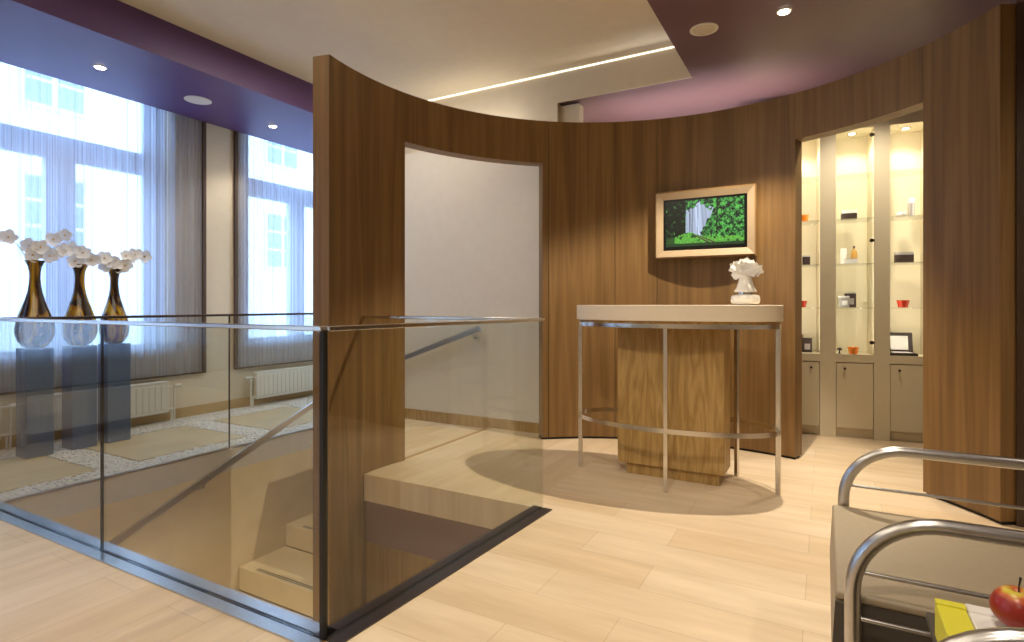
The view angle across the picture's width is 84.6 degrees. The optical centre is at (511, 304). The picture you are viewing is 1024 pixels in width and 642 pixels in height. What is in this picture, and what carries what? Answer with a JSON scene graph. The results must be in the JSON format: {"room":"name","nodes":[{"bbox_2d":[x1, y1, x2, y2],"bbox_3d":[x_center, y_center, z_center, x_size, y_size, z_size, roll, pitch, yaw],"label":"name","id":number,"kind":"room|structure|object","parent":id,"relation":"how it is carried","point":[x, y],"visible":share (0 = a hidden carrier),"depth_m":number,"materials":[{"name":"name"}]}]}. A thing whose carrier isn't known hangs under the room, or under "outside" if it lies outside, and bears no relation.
{"room":"spa reception area","nodes":[
{"label":"spa reception area","id":0,"kind":"room"},
{"bbox_2d":[0,0,312,153],"bbox_3d":[-3.717,-2.110,3.840,1.270,0.380,9.900,0,0,29],"label":"ceiling","id":1,"kind":"structure","parent":0,"point":[151,60],"depth_m":4.63,"materials":[{"name":"paint"}]},
{"bbox_2d":[93,65,106,69],"bbox_3d":[-3.324,-1.916,4.542,0.094,0.008,0.094,0,0,29],"label":"recessed light","id":2,"kind":"object","parent":1,"relation":"in","point":[100,67],"visible":1,"depth_m":4.53,"materials":[{"name":"beige"}]},
{"bbox_2d":[0,62,205,394],"bbox_3d":[-3.789,-0.725,4.956,0.040,2.880,2.270,0,0,29],"label":"curtain","id":3,"kind":"object","parent":1,"relation":"hanging from","point":[162,212],"visible":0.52,"depth_m":5.15,"materials":[{"name":"fabric"}]},
{"bbox_2d":[184,95,211,104],"bbox_3d":[-2.941,-1.916,5.274,0.230,0.007,0.230,0,0,29],"label":"ceiling speaker","id":4,"kind":"object","parent":1,"relation":"attached to","point":[199,100],"visible":1,"depth_m":5.26},
{"bbox_2d":[187,97,208,103],"bbox_3d":[-2.941,-1.913,5.274,0.179,0.002,0.179,0,0,29],"label":"grille","id":5,"kind":"object","parent":4,"relation":"attached to","point":[196,100],"depth_m":5.27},
{"bbox_2d":[234,131,312,369],"bbox_3d":[-2.539,-0.725,7.204,0.040,2.880,2.205,0,0,29],"label":"curtain","id":6,"kind":"object","parent":1,"relation":"hanging from","point":[258,163],"visible":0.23,"depth_m":6.65,"materials":[{"name":"fabric"}]},
{"bbox_2d":[0,123,312,434],"bbox_3d":[-4.452,-0.575,4.134,0.300,3.450,10.100,0,0,29],"label":"wall","id":7,"kind":"structure","parent":0,"point":[211,386],"depth_m":6.09,"materials":[{"name":"beige paint"}]},
{"bbox_2d":[52,134,135,346],"bbox_3d":[-3.963,-0.850,4.972,0.240,2.600,1.720,0,0,29],"label":"window","id":8,"kind":"structure","parent":7,"relation":"in","point":[52,134],"depth_m":4.94,"materials":[{"name":"paint"}]},
{"bbox_2d":[0,390,312,449],"bbox_3d":[-4.266,1.100,4.145,0.015,0.100,9.900,0,0,29],"label":"baseboard","id":9,"kind":"structure","parent":7,"relation":"attached to","point":[241,402],"depth_m":5.90,"materials":[{"name":"brown wood"}]},
{"bbox_2d":[51,448,312,618],"bbox_3d":[-2.795,2.740,3.802,0.220,2.820,5.130,0,0,29],"label":"wall","id":10,"kind":"structure","parent":0,"point":[241,516],"depth_m":4.47,"materials":[{"name":"beige paint"}]},
{"bbox_2d":[1,427,312,503],"bbox_3d":[-2.238,1.154,4.614,0.035,0.016,3.170,0,0,29],"label":"trim","id":11,"kind":"structure","parent":10,"relation":"attached to","point":[65,487],"depth_m":3.92,"materials":[{"name":"metal"}]},
{"bbox_2d":[0,313,312,446],"bbox_3d":[-2.240,0.609,4.609,0.032,1.074,3.120,0,0,29],"label":"glass balustrade","id":12,"kind":"object","parent":11,"relation":"on","point":[256,314],"visible":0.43,"depth_m":4.35,"materials":[{"name":"metal"}]},
{"bbox_2d":[108,401,312,544],"bbox_3d":[-2.221,1.214,4.524,0.083,1.173,2.868,0,0,29],"label":"handrail","id":13,"kind":"object","parent":10,"relation":"attached to","point":[198,485],"visible":0.49,"depth_m":4.26,"materials":[{"name":"metal"}]},
{"bbox_2d":[119,0,672,99],"bbox_3d":[-2.027,-2.255,2.014,3.700,0.090,8.350,0,0,29],"label":"ceiling","id":14,"kind":"structure","parent":0,"point":[424,49],"depth_m":4.58,"materials":[{"name":"beige paint"}]},
{"bbox_2d":[428,46,673,100],"bbox_3d":[-0.014,-2.204,5.584,3.450,0.008,0.007,0,0,29],"label":"led strip","id":15,"kind":"object","parent":14,"relation":"attached to","point":[673,46],"visible":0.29,"depth_m":5.33,"materials":[{"name":"beige"}]},
{"bbox_2d":[366,541,437,603],"bbox_3d":[-0.289,2.875,3.513,1.520,2.550,0.140,0,0,29],"label":"panel","id":16,"kind":"object","parent":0,"point":[387,568],"visible":0.2,"depth_m":3.73,"materials":[{"name":"brown wood"}]},
{"bbox_2d":[405,151,538,422],"bbox_3d":[-0.457,1.300,5.620,2.140,5.700,0.320,0,0,29],"label":"wall","id":17,"kind":"structure","parent":0,"point":[472,226],"depth_m":5.40,"materials":[{"name":"white paint"}]},
{"bbox_2d":[405,326,481,359],"bbox_3d":[-0.819,0.442,5.592,1.249,0.497,0.083,0,0,29],"label":"handrail","id":18,"kind":"object","parent":17,"relation":"attached to","point":[472,331],"visible":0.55,"depth_m":5.44,"materials":[{"name":"metal"}]},
{"bbox_2d":[405,408,538,433],"bbox_3d":[-0.529,1.113,5.469,2.120,0.105,0.015,0,0,29],"label":"baseboard","id":19,"kind":"structure","parent":17,"relation":"attached to","point":[415,414],"depth_m":5.39,"materials":[{"name":"brown wood"}]},
{"bbox_2d":[405,73,582,153],"bbox_3d":[0.042,-1.575,6.487,2.170,1.450,1.620,0,0,29],"label":"wall","id":20,"kind":"structure","parent":0,"point":[535,98],"depth_m":5.53,"materials":[{"name":"beige paint"}]},
{"bbox_2d":[557,47,691,102],"bbox_3d":[0.974,-2.059,5.044,1.240,0.282,0.007,0,0,29],"label":"trim","id":21,"kind":"structure","parent":20,"relation":"attached to","point":[663,66],"depth_m":5.04,"materials":[{"name":"beige paint"}]},
{"bbox_2d":[0,396,1023,641],"bbox_3d":[-0.580,1.245,2.096,9.050,0.190,9.900,0,0,29],"label":"floor","id":22,"kind":"structure","parent":0,"point":[616,557],"depth_m":2.73,"materials":[{"name":"wood"}]},
{"bbox_2d":[0,402,15,449],"bbox_3d":[-4.195,0.943,4.054,0.087,0.395,1.050,0,0,29],"label":"radiator","id":23,"kind":"object","parent":22,"relation":"on","point":[13,405],"visible":0.88,"depth_m":4.43,"materials":[{"name":"metal"}]},
{"bbox_2d":[98,343,130,442],"bbox_3d":[-3.381,0.737,4.786,0.170,0.822,0.176,0,0,29],"label":"pedestal","id":24,"kind":"object","parent":22,"relation":"on","point":[117,357],"visible":0.84,"depth_m":4.73,"materials":[{"name":"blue stone"}]},
{"bbox_2d":[99,268,128,343],"bbox_3d":[-3.381,0.008,4.786,0.214,0.635,0.214,0,0,37],"label":"vase","id":25,"kind":"object","parent":24,"relation":"on","point":[113,334],"visible":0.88,"depth_m":4.74,"materials":[{"name":"gold glass"}]},
{"bbox_2d":[82,251,124,273],"bbox_3d":[-3.392,-0.286,4.676,0.091,0.315,0.358,0,0,29],"label":"orchid spray","id":26,"kind":"object","parent":25,"relation":"in","point":[106,261],"visible":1,"depth_m":4.70,"materials":[{"name":"white plant"}]},
{"bbox_2d":[118,248,152,271],"bbox_3d":[-3.276,-0.311,4.888,0.090,0.364,0.286,0,0,29],"label":"orchid spray","id":27,"kind":"object","parent":25,"relation":"in","point":[130,257],"visible":1,"depth_m":4.87,"materials":[{"name":"white plant"}]},
{"bbox_2d":[0,395,312,500],"bbox_3d":[-2.655,1.154,5.469,1.537,0.024,4.229,0,0,29],"label":"pebbles","id":28,"kind":"object","parent":22,"relation":"on","point":[90,458],"visible":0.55,"depth_m":4.54,"materials":[{"name":"white gravel"}]},
{"bbox_2d":[16,347,53,458],"bbox_3d":[-3.648,0.737,4.305,0.170,0.822,0.176,0,0,29],"label":"pedestal","id":29,"kind":"object","parent":28,"relation":"on","point":[34,366],"visible":0.91,"depth_m":4.25,"materials":[{"name":"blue stone"}]},
{"bbox_2d":[13,260,55,347],"bbox_3d":[-3.648,-0.007,4.305,0.247,0.665,0.247,0,0,6],"label":"vase","id":30,"kind":"object","parent":29,"relation":"on","point":[27,334],"visible":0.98,"depth_m":4.25,"materials":[{"name":"gold glass"}]},
{"bbox_2d":[0,229,42,262],"bbox_3d":[-3.720,-0.359,4.096,0.081,0.401,0.484,0,0,26],"label":"orchid spray","id":31,"kind":"object","parent":30,"relation":"in","point":[8,236],"visible":1,"depth_m":4.23,"materials":[{"name":"white plant"}]},
{"bbox_2d":[62,344,96,449],"bbox_3d":[-3.505,0.737,4.563,0.170,0.822,0.176,0,0,29],"label":"pedestal","id":32,"kind":"object","parent":28,"relation":"on","point":[79,363],"visible":0.89,"depth_m":4.50,"materials":[{"name":"blue stone"}]},
{"bbox_2d":[61,264,97,345],"bbox_3d":[-3.505,-0.002,4.563,0.240,0.655,0.240,0,0,22],"label":"vase","id":33,"kind":"object","parent":32,"relation":"on","point":[79,304],"visible":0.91,"depth_m":4.51,"materials":[{"name":"gold glass"}]},
{"bbox_2d":[31,229,98,267],"bbox_3d":[-3.521,-0.374,4.432,0.103,0.450,0.435,0,0,29],"label":"orchid spray","id":34,"kind":"object","parent":33,"relation":"in","point":[78,254],"visible":1,"depth_m":4.42,"materials":[{"name":"white plant"}]},
{"bbox_2d":[54,381,181,430],"bbox_3d":[-3.629,0.943,5.073,0.087,0.395,1.280,0,0,29],"label":"radiator","id":35,"kind":"object","parent":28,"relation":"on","point":[151,398],"visible":0.39,"depth_m":5.32,"materials":[{"name":"metal"}]},
{"bbox_2d":[244,365,312,407],"bbox_3d":[-2.560,0.958,6.995,0.087,0.395,1.700,0,0,29],"label":"radiator","id":36,"kind":"object","parent":28,"relation":"on","point":[276,382],"visible":0.49,"depth_m":6.62,"materials":[{"name":"metal"}]},
{"bbox_2d":[0,318,336,641],"bbox_3d":[-1.825,0.611,2.579,2.704,1.078,0.121,0,0,29],"label":"glass balustrade","id":37,"kind":"object","parent":22,"relation":"on","point":[290,626],"visible":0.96,"depth_m":2.26,"materials":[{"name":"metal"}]},
{"bbox_2d":[315,318,551,641],"bbox_3d":[-0.230,0.611,2.556,0.120,1.078,1.498,0,0,33],"label":"glass balustrade","id":38,"kind":"object","parent":22,"relation":"on","point":[359,620],"visible":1,"depth_m":2.34,"materials":[{"name":"metal"}]},
{"bbox_2d":[362,316,528,319],"bbox_3d":[-0.419,0.609,3.511,1.345,1.074,0.033,0,0,29],"label":"handrail","id":39,"kind":"object","parent":22,"relation":"on","point":[378,317],"visible":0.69,"depth_m":3.51,"materials":[{"name":"metal"}]},
{"bbox_2d":[577,305,783,494],"bbox_3d":[1.065,0.575,3.744,1.336,1.149,0.690,0,0,29],"label":"bar table","id":40,"kind":"object","parent":22,"relation":"on","point":[673,409],"visible":1,"depth_m":3.63,"materials":[{"name":"beige paint"}]},
{"bbox_2d":[731,274,759,304],"bbox_3d":[1.464,-0.101,3.534,0.172,0.200,0.172,0,0,29],"label":"vase","id":41,"kind":"object","parent":40,"relation":"on","point":[745,288],"visible":0.92,"depth_m":3.49,"materials":[{"name":"white ceramic"}]},
{"bbox_2d":[728,257,763,279],"bbox_3d":[1.467,-0.230,3.530,0.208,0.145,0.100,0,0,29],"label":"bunch","id":42,"kind":"object","parent":41,"relation":"in","point":[746,266],"visible":1,"depth_m":3.50,"materials":[{"name":"white plant"}]},
{"bbox_2d":[802,109,922,442],"bbox_3d":[3.123,-0.280,4.943,2.000,2.860,0.342,0,0,23],"label":"display cabinet","id":43,"kind":"object","parent":22,"relation":"on","point":[871,393],"visible":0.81,"depth_m":4.93,"materials":[{"name":"paint"}]},
{"bbox_2d":[802,215,808,222],"bbox_3d":[2.639,-0.781,5.094,0.090,0.060,0.090,0,0,23],"label":"candle holder","id":44,"kind":"object","parent":43,"relation":"on","point":[804,217],"visible":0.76,"depth_m":5.06,"materials":[{"name":"orange glass"}]},
{"bbox_2d":[802,255,809,264],"bbox_3d":[2.658,-0.403,5.086,0.062,0.085,0.052,0,0,23],"label":"product box","id":45,"kind":"object","parent":43,"relation":"on","point":[805,259],"visible":0.93,"depth_m":5.06,"materials":[{"name":"brown cardboard"}]},
{"bbox_2d":[802,338,811,351],"bbox_3d":[2.674,0.362,5.101,0.077,0.130,0.052,0,0,23],"label":"product box","id":46,"kind":"object","parent":43,"relation":"in","point":[806,342],"visible":1,"depth_m":5.08,"materials":[{"name":"black cardboard"}]},
{"bbox_2d":[802,264,819,266],"bbox_3d":[2.639,-0.356,5.151,0.279,0.008,0.285,0,0,23],"label":"glass shelf","id":47,"kind":"object","parent":43,"relation":"attached to","point":[808,265],"depth_m":5.02,"materials":[{"name":"clear glass"}]},
{"bbox_2d":[840,248,846,263],"bbox_3d":[2.959,-0.432,5.024,0.060,0.143,0.060,0,0,23],"label":"tube","id":48,"kind":"object","parent":43,"relation":"on","point":[843,251],"visible":0.85,"depth_m":5.00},
{"bbox_2d":[838,296,849,306],"bbox_3d":[2.929,-0.029,4.972,0.077,0.100,0.053,0,0,11],"label":"product box","id":49,"kind":"object","parent":43,"relation":"on","point":[843,301],"visible":1,"depth_m":4.95,"materials":[{"name":"white cardboard"}]},
{"bbox_2d":[841,209,856,220],"bbox_3d":[2.976,-0.793,4.974,0.117,0.085,0.082,0,0,23],"label":"product box","id":50,"kind":"object","parent":43,"relation":"on","point":[846,215],"visible":1,"depth_m":4.94,"materials":[{"name":"black cardboard"}]},
{"bbox_2d":[844,292,855,306],"bbox_3d":[3.011,-0.046,5.013,0.087,0.135,0.052,0,0,23],"label":"product box","id":51,"kind":"object","parent":43,"relation":"on","point":[852,299],"visible":0.8,"depth_m":4.99,"materials":[{"name":"black cardboard"}]},
{"bbox_2d":[842,258,857,263],"bbox_3d":[2.963,-0.383,4.936,0.112,0.045,0.042,0,0,23],"label":"product box","id":52,"kind":"object","parent":43,"relation":"on","point":[854,260],"visible":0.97,"depth_m":4.92,"materials":[{"name":"white cardboard"}]},
{"bbox_2d":[847,347,858,353],"bbox_3d":[2.986,0.397,4.926,0.090,0.060,0.090,0,0,23],"label":"candle holder","id":53,"kind":"object","parent":43,"relation":"in","point":[852,350],"visible":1,"depth_m":4.90,"materials":[{"name":"orange glass"}]},
{"bbox_2d":[836,263,870,266],"bbox_3d":[3.013,-0.356,4.993,0.279,0.008,0.285,0,0,23],"label":"glass shelf","id":54,"kind":"object","parent":43,"relation":"attached to","point":[837,264],"depth_m":5.02,"materials":[{"name":"clear glass"}]},
{"bbox_2d":[851,246,856,258],"bbox_3d":[3.028,-0.442,4.984,0.052,0.162,0.052,0,0,23],"label":"bottle","id":55,"kind":"object","parent":43,"relation":"on","point":[854,252],"visible":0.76,"depth_m":4.97,"materials":[{"name":"orange glass"}]},
{"bbox_2d":[836,307,872,308],"bbox_3d":[3.013,0.026,4.993,0.279,0.008,0.285,0,0,23],"label":"glass shelf","id":56,"kind":"object","parent":43,"relation":"attached to","point":[836,307],"depth_m":4.96,"materials":[{"name":"clear glass"}]},
{"bbox_2d":[895,212,907,217],"bbox_3d":[3.329,-0.772,4.814,0.092,0.042,0.092,0,0,23],"label":"soap dish","id":57,"kind":"object","parent":43,"relation":"on","point":[899,214],"visible":1,"depth_m":4.79,"materials":[{"name":"white ceramic"}]},
{"bbox_2d":[896,300,909,307],"bbox_3d":[3.334,-0.010,4.801,0.096,0.062,0.096,0,0,23],"label":"candle holder","id":58,"kind":"object","parent":43,"relation":"on","point":[901,303],"visible":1,"depth_m":4.77,"materials":[{"name":"red glass"}]},
{"bbox_2d":[890,332,917,355],"bbox_3d":[3.333,0.334,4.823,0.200,0.187,0.199,0,0,23],"label":"case","id":59,"kind":"object","parent":43,"relation":"in","point":[901,344],"visible":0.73,"depth_m":4.87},
{"bbox_2d":[890,352,917,355],"bbox_3d":[3.325,0.416,4.805,0.200,0.022,0.160,0,0,23],"label":"tray","id":60,"kind":"object","parent":43,"relation":"in","point":[891,353],"depth_m":4.74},
{"bbox_2d":[894,252,913,261],"bbox_3d":[3.351,-0.406,4.816,0.132,0.090,0.072,0,0,23],"label":"product box","id":61,"kind":"object","parent":43,"relation":"on","point":[898,256],"visible":0.9,"depth_m":4.79,"materials":[{"name":"black cardboard"}]},
{"bbox_2d":[900,126,910,129],"bbox_3d":[3.376,-1.515,4.827,0.076,0.010,0.076,0,0,23],"label":"spotlight","id":62,"kind":"object","parent":43,"relation":"attached to","point":[906,127],"visible":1,"depth_m":4.82,"materials":[{"name":"metal"}]},
{"bbox_2d":[890,307,922,308],"bbox_3d":[3.381,0.026,4.839,0.279,0.008,0.285,0,0,23],"label":"glass shelf","id":63,"kind":"object","parent":43,"relation":"attached to","point":[890,307],"depth_m":4.83,"materials":[{"name":"clear glass"}]},
{"bbox_2d":[890,262,922,264],"bbox_3d":[3.381,-0.356,4.839,0.279,0.008,0.285,0,0,23],"label":"glass shelf","id":64,"kind":"object","parent":43,"relation":"attached to","point":[891,263],"depth_m":4.78,"materials":[{"name":"clear glass"}]},
{"bbox_2d":[907,197,914,217],"bbox_3d":[3.413,-0.833,4.812,0.054,0.165,0.054,0,0,23],"label":"tube","id":65,"kind":"object","parent":43,"relation":"on","point":[911,201],"visible":1,"depth_m":4.79,"materials":[{"name":"silver metal"}]},
{"bbox_2d":[830,447,1023,641],"bbox_3d":[1.392,0.749,1.538,0.908,0.798,0.807,0,0,29],"label":"lounge chair","id":66,"kind":"object","parent":22,"relation":"on","point":[888,570],"visible":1,"depth_m":1.50,"materials":[{"name":"metal"}]},
{"bbox_2d":[926,612,936,641],"bbox_3d":[1.020,0.911,0.997,0.426,0.473,0.325,0,0,29],"label":"side table","id":67,"kind":"object","parent":22,"relation":"on","point":[930,617],"visible":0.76,"depth_m":1.20,"materials":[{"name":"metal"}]},
{"bbox_2d":[935,598,974,641],"bbox_3d":[0.851,0.636,1.078,0.049,0.076,0.140,0,0,29],"label":"box","id":68,"kind":"object","parent":67,"relation":"on","point":[951,618],"visible":0.91,"depth_m":1.09,"materials":[{"name":"yellow cardboard"}]},
{"bbox_2d":[965,604,1007,628],"bbox_3d":[0.932,0.637,1.043,0.124,0.074,0.140,0,0,29],"label":"box","id":69,"kind":"object","parent":67,"relation":"on","point":[980,617],"visible":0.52,"depth_m":1.09,"materials":[{"name":"white cardboard"}]},
{"bbox_2d":[989,577,1023,627],"bbox_3d":[0.940,0.551,1.045,0.084,0.091,0.084,0,0,0],"label":"apple","id":70,"kind":"object","parent":69,"relation":"on","point":[1006,602],"visible":0.92,"depth_m":1.03,"materials":[{"name":"red food"}]},
{"bbox_2d":[938,627,1023,641],"bbox_3d":[0.830,0.749,0.414,0.908,0.798,0.807,0,0,29],"label":"lounge chair","id":71,"kind":"object","parent":22,"relation":"on","point":[991,634],"visible":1,"depth_m":0.89,"materials":[{"name":"metal"}]},
{"bbox_2d":[313,4,1015,641],"bbox_3d":[0.837,1.290,4.084,3.975,5.720,1.729,0,0,9],"label":"wall","id":72,"kind":"structure","parent":0,"point":[605,178],"depth_m":3.94,"materials":[{"name":"brown wood"}]},
{"bbox_2d":[366,501,491,560],"bbox_3d":[-0.291,1.465,3.511,1.520,0.270,0.145,0,0,29],"label":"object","id":73,"kind":"structure","parent":72,"relation":"attached to","point":[432,537],"depth_m":3.61,"materials":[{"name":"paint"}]},
{"bbox_2d":[405,427,490,458],"bbox_3d":[-0.505,1.155,4.751,0.030,0.017,1.215,0,0,29],"label":"trim","id":74,"kind":"structure","parent":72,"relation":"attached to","point":[487,427],"depth_m":4.66,"materials":[{"name":"brown wood"}]},
{"bbox_2d":[655,183,756,259],"bbox_3d":[1.545,-0.659,4.530,0.780,0.552,0.050,0,0,29],"label":"wall screen","id":75,"kind":"object","parent":72,"relation":"attached to","point":[714,221],"visible":1,"depth_m":4.51,"materials":[{"name":"pale wood"},{"name":"glass display screen"},{"name":"black plastic"}]},
{"bbox_2d":[539,122,1014,524],"bbox_3d":[1.659,-0.209,4.191,3.114,2.718,0.804,0,0,39],"label":"trim","id":76,"kind":"structure","parent":72,"relation":"attached to","point":[540,437],"depth_m":4.82,"materials":[{"name":"brown wood"}]},
{"bbox_2d":[558,0,1009,121],"bbox_3d":[1.181,-2.060,1.117,5.420,0.280,9.900,0,0,29],"label":"ceiling","id":77,"kind":"structure","parent":0,"point":[756,54],"depth_m":4.17,"materials":[{"name":"purple paint"}]},
{"bbox_2d":[690,22,717,35],"bbox_3d":[1.335,-1.916,3.917,0.190,0.007,0.190,0,0,29],"label":"ceiling speaker","id":78,"kind":"object","parent":77,"relation":"attached to","point":[707,28],"visible":1,"depth_m":3.91},
{"bbox_2d":[693,25,714,34],"bbox_3d":[1.335,-1.913,3.917,0.148,0.002,0.148,0,0,29],"label":"grille","id":79,"kind":"object","parent":78,"relation":"attached to","point":[697,29],"depth_m":3.91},
{"bbox_2d":[776,7,791,14],"bbox_3d":[1.776,-1.916,3.677,0.094,0.008,0.094,0,0,29],"label":"recessed light","id":80,"kind":"object","parent":77,"relation":"in","point":[786,10],"visible":1,"depth_m":3.67,"materials":[{"name":"beige"}]},
{"bbox_2d":[1010,0,1023,526],"bbox_3d":[3.581,-0.385,2.460,2.130,3.070,0.120,0,0,29],"label":"wall","id":81,"kind":"structure","parent":0,"point":[1019,522],"depth_m":2.92,"materials":[{"name":"brown wood"}]},
{"label":"outside","id":82,"kind":"structure","parent":0,"visible":0},
{"bbox_3d":[-17.935,2.300,15.692,33.400,0.100,60.000,0,0,29],"label":"ground","id":83,"kind":"structure","parent":82,"visible":0},
{"bbox_2d":[33,72,283,304],"bbox_3d":[-12.884,-3.250,11.739,4.070,11.000,44.000,0,0,29],"label":"townhouse","id":84,"kind":"structure","parent":83,"relation":"on","point":[33,72],"depth_m":13.43,"materials":[{"name":"paint"}]},
{"bbox_3d":[-1.463,4.200,3.130,3.200,0.100,5.650,0,0,29],"label":"floor","id":85,"kind":"structure","parent":0,"visible":0},
{"bbox_2d":[237,513,312,619],"bbox_3d":[-2.056,2.605,3.567,1.290,2.090,4.780,0,0,29],"label":"staircase","id":86,"kind":"structure","parent":85,"relation":"on","point":[283,576],"depth_m":4.52,"materials":[{"name":"beige wood"}]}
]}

